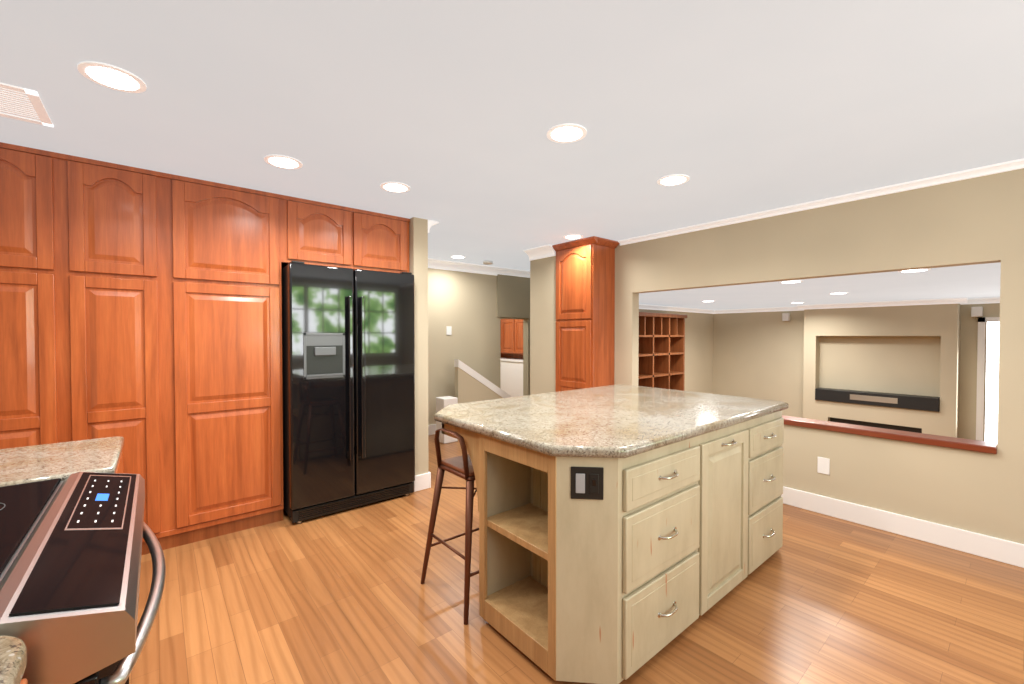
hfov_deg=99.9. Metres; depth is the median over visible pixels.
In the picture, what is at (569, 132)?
recessed light
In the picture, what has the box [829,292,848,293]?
recessed light
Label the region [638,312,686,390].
bookcase
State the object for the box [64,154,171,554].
tall cabinet
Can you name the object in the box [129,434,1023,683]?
floor
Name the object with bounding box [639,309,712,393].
wall
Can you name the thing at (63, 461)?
countertop
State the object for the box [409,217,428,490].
wall
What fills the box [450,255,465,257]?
recessed light
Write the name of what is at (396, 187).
recessed light
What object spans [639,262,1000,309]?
ceiling
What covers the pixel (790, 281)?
recessed light
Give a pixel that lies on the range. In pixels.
(70, 554)
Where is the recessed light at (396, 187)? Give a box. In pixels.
[380,182,409,192]
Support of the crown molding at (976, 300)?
attached to the wall at (917, 368)
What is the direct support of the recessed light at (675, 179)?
in the ceiling at (450, 112)
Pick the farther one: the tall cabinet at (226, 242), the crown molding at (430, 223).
the crown molding at (430, 223)
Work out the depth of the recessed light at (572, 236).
4.32 m
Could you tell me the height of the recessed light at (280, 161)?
0.008 m
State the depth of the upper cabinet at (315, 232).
3.21 m
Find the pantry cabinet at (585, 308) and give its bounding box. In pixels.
[552,236,618,391]
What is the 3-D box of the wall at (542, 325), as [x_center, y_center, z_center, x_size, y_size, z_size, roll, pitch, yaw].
[0.538,0.084,5.131,0.480,2.325,0.425,-1,1,-40]
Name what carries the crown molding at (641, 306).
attached to the wall at (698, 352)
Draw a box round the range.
[0,472,165,683]
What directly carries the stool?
on the floor
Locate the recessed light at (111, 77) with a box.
[77,61,146,92]
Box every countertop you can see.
[0,436,123,683]
[434,384,788,471]
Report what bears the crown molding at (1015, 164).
attached to the wall at (976, 220)
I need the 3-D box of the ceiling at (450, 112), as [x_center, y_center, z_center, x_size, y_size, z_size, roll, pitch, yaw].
[-0.147,-1.095,3.760,7.400,0.080,9.200,-1,1,-40]
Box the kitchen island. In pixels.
[442,408,787,683]
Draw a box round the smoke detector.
[483,261,492,264]
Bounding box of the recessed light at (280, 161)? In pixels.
[264,155,302,168]
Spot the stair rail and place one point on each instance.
(479, 377)
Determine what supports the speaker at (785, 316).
attached to the wall at (917, 368)
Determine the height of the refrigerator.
1.843 m
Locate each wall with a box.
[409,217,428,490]
[428,268,529,424]
[455,367,501,403]
[530,256,555,394]
[614,168,1023,543]
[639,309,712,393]
[713,303,999,440]
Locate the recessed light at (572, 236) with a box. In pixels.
[563,234,582,238]
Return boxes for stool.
[421,428,478,624]
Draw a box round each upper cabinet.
[284,195,363,269]
[364,210,409,272]
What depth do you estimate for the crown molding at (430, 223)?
3.73 m
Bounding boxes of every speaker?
[782,313,789,320]
[971,307,982,316]
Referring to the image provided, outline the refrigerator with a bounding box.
[281,261,414,523]
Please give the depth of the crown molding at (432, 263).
6.09 m
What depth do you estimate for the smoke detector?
5.77 m
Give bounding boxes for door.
[985,322,999,442]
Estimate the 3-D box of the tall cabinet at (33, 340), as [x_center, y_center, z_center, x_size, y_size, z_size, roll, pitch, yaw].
[-2.821,0.131,2.453,0.432,2.320,0.616,-1,1,-40]
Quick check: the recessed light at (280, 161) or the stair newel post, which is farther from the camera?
the stair newel post
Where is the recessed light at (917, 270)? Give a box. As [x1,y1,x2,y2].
[898,268,930,271]
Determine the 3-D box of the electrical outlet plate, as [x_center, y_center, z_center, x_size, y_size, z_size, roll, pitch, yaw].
[2.315,0.919,3.195,0.007,0.120,0.075,-1,1,-40]
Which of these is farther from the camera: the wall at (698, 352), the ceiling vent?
the wall at (698, 352)
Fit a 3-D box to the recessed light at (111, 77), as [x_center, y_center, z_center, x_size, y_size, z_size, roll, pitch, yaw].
[-1.537,-1.016,1.658,0.195,0.008,0.195,1,1,44]
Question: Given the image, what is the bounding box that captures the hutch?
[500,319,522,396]
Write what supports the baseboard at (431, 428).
attached to the wall at (472, 309)
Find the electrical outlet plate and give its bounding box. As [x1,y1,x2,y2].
[817,457,829,474]
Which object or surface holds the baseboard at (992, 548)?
attached to the wall at (976, 220)
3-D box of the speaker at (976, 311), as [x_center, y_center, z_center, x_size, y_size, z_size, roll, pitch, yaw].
[6.114,-0.394,5.651,0.075,0.121,0.099,-1,1,-40]
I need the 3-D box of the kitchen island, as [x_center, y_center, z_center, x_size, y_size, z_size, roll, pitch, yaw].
[0.654,0.852,2.437,1.809,0.880,1.068,-1,1,-40]
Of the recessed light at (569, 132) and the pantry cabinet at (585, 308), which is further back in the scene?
the pantry cabinet at (585, 308)
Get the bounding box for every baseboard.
[414,472,430,488]
[428,424,435,434]
[781,486,1023,567]
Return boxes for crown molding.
[428,220,438,232]
[428,258,529,277]
[523,245,555,260]
[618,158,1023,245]
[639,304,715,313]
[716,297,999,313]
[796,298,967,309]
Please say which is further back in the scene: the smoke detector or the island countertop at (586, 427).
the smoke detector
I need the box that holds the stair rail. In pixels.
[454,359,510,397]
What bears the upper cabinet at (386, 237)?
attached to the wall at (418, 248)
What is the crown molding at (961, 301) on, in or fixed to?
attached to the ceiling at (974, 281)
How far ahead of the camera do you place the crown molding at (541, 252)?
4.91 m
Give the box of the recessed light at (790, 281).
[779,280,802,282]
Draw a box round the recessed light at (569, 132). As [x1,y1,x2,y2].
[547,123,586,142]
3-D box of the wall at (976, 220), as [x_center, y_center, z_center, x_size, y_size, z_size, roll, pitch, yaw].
[2.408,0.357,3.169,0.115,2.805,4.990,-1,1,-40]
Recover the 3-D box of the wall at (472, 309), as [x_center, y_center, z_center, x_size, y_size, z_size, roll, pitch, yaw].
[-1.514,0.080,5.426,7.400,2.325,0.140,-1,1,-40]
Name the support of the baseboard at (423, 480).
attached to the wall at (418, 248)
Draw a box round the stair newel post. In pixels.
[436,396,457,443]
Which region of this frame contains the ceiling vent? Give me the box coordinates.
[0,82,53,126]
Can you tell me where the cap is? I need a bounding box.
[782,415,996,453]
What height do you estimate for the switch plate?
0.120 m
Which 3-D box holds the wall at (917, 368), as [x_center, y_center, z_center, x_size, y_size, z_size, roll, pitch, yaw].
[5.606,0.307,6.181,0.444,2.805,5.540,-1,1,-40]
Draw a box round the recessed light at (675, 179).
[657,174,689,185]
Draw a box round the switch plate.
[446,326,451,334]
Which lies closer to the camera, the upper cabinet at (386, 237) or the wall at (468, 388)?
the upper cabinet at (386, 237)
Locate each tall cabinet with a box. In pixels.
[0,142,67,448]
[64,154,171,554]
[168,174,283,547]
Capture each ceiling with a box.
[0,0,1023,270]
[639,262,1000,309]

